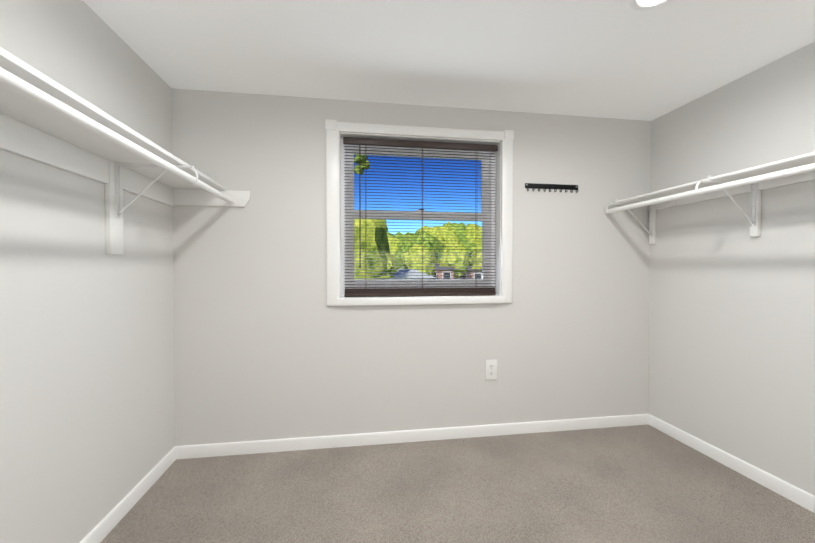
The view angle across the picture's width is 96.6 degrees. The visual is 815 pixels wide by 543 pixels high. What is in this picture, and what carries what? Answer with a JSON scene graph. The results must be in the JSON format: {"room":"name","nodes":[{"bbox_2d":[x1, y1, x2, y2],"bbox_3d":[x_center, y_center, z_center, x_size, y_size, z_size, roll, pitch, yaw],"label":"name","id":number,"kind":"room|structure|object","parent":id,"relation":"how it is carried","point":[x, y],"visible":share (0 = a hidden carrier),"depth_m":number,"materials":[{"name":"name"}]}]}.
{"room":"walk-in closet","nodes":[
{"label":"walk-in closet","id":0,"kind":"room"},
{"bbox_2d":[0,0,174,542],"bbox_3d":[-1.335,0.047,0.502,0.160,2.440,4.120,0,1,-9],"label":"wall","id":1,"kind":"structure","parent":0,"point":[87,427],"depth_m":1.56,"materials":[{"name":"white paint"}]},
{"bbox_2d":[0,47,250,253],"bbox_3d":[-1.016,-0.301,0.546,0.486,0.466,3.800,0,1,-9],"label":"shelf","id":2,"kind":"object","parent":1,"relation":"attached to","point":[45,119],"visible":1,"depth_m":1.44,"materials":[{"name":"white"}]},
{"bbox_2d":[80,446,179,542],"bbox_3d":[-1.249,1.225,0.531,0.013,0.083,3.800,0,1,-9],"label":"baseboard","id":3,"kind":"structure","parent":1,"relation":"attached to","point":[108,522],"depth_m":1.90,"materials":[{"name":"white wood"}]},
{"bbox_2d":[172,88,650,445],"bbox_3d":[0.193,0.017,2.738,3.536,2.440,0.160,0,1,-9],"label":"wall","id":4,"kind":"structure","parent":0,"point":[269,344],"depth_m":2.60,"materials":[{"name":"white paint"}]},
{"bbox_2d":[176,414,647,458],"bbox_3d":[0.208,1.196,2.669,3.480,0.083,0.013,0,1,-9],"label":"baseboard","id":5,"kind":"structure","parent":4,"relation":"attached to","point":[389,437],"depth_m":2.63,"materials":[{"name":"white wood"}]},
{"bbox_2d":[325,119,513,305],"bbox_3d":[0.101,-0.408,2.700,1.379,1.290,0.192,0,1,-9],"label":"window","id":6,"kind":"structure","parent":4,"relation":"in","point":[336,131],"depth_m":2.68,"materials":[{"name":"white wood"}]},
{"bbox_2d":[343,137,497,296],"bbox_3d":[0.111,-0.385,2.671,1.148,1.136,0.061,0,1,-9],"label":"window blind","id":7,"kind":"object","parent":6,"relation":"attached to","point":[407,291],"visible":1,"depth_m":2.67,"materials":[{"name":"brown"}]},
{"bbox_2d":[485,360,496,379],"bbox_3d":[0.631,0.740,2.729,0.094,0.152,0.009,0,1,-9],"label":"electrical outlet plate","id":8,"kind":"object","parent":4,"relation":"attached to","point":[490,369],"visible":1,"depth_m":2.73,"materials":[{"name":"white plastic"}]},
{"bbox_2d":[525,183,577,192],"bbox_3d":[1.110,-0.638,2.772,0.438,0.063,0.032,0,1,-9],"label":"hook rack","id":9,"kind":"object","parent":4,"relation":"attached to","point":[534,186],"visible":0.98,"depth_m":2.78,"materials":[{"name":"black metal"}]},
{"bbox_2d":[83,0,814,120],"bbox_3d":[0.491,-1.237,0.763,3.856,0.120,4.120,0,1,-9],"label":"ceiling","id":10,"kind":"structure","parent":0,"point":[619,59],"depth_m":1.93,"materials":[{"name":"white paint"}]},
{"bbox_2d":[629,0,671,10],"bbox_3d":[1.063,-1.183,1.551,0.198,0.008,0.198,0,1,-9],"label":"recessed light","id":11,"kind":"object","parent":10,"relation":"in","point":[641,5],"visible":1,"depth_m":1.60,"materials":[{"name":"white"}]},
{"bbox_2d":[100,425,814,542],"bbox_3d":[0.491,1.323,0.798,3.856,0.120,4.120,0,1,-9],"label":"floor","id":12,"kind":"structure","parent":0,"point":[638,484],"depth_m":2.00,"materials":[{"name":"carpet"}]},
{"bbox_2d":[648,42,814,495],"bbox_3d":[2.318,0.040,1.060,0.160,2.440,4.120,0,1,-9],"label":"wall","id":13,"kind":"structure","parent":0,"point":[732,337],"depth_m":2.24,"materials":[{"name":"white paint"}]},
{"bbox_2d":[605,152,814,243],"bbox_3d":[2.033,-0.365,1.010,0.418,0.347,3.800,0,1,-9],"label":"shelf","id":14,"kind":"object","parent":13,"relation":"attached to","point":[754,181],"visible":0.98,"depth_m":2.13,"materials":[{"name":"white"}]},
{"bbox_2d":[648,414,814,512],"bbox_3d":[2.232,1.218,1.062,0.013,0.083,3.800,0,1,-9],"label":"baseboard","id":15,"kind":"structure","parent":13,"relation":"attached to","point":[785,489],"depth_m":2.23,"materials":[{"name":"white wood"}]},
{"label":"outside","id":16,"kind":"structure","parent":0,"visible":0},
{"bbox_2d":[354,155,481,279],"bbox_3d":[2.117,-4.261,77.756,150.000,19.936,132.000,0,1,-9],"label":"trees","id":17,"kind":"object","parent":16,"point":[376,235],"depth_m":46.74,"materials":[{"name":"green plant"}]}
]}

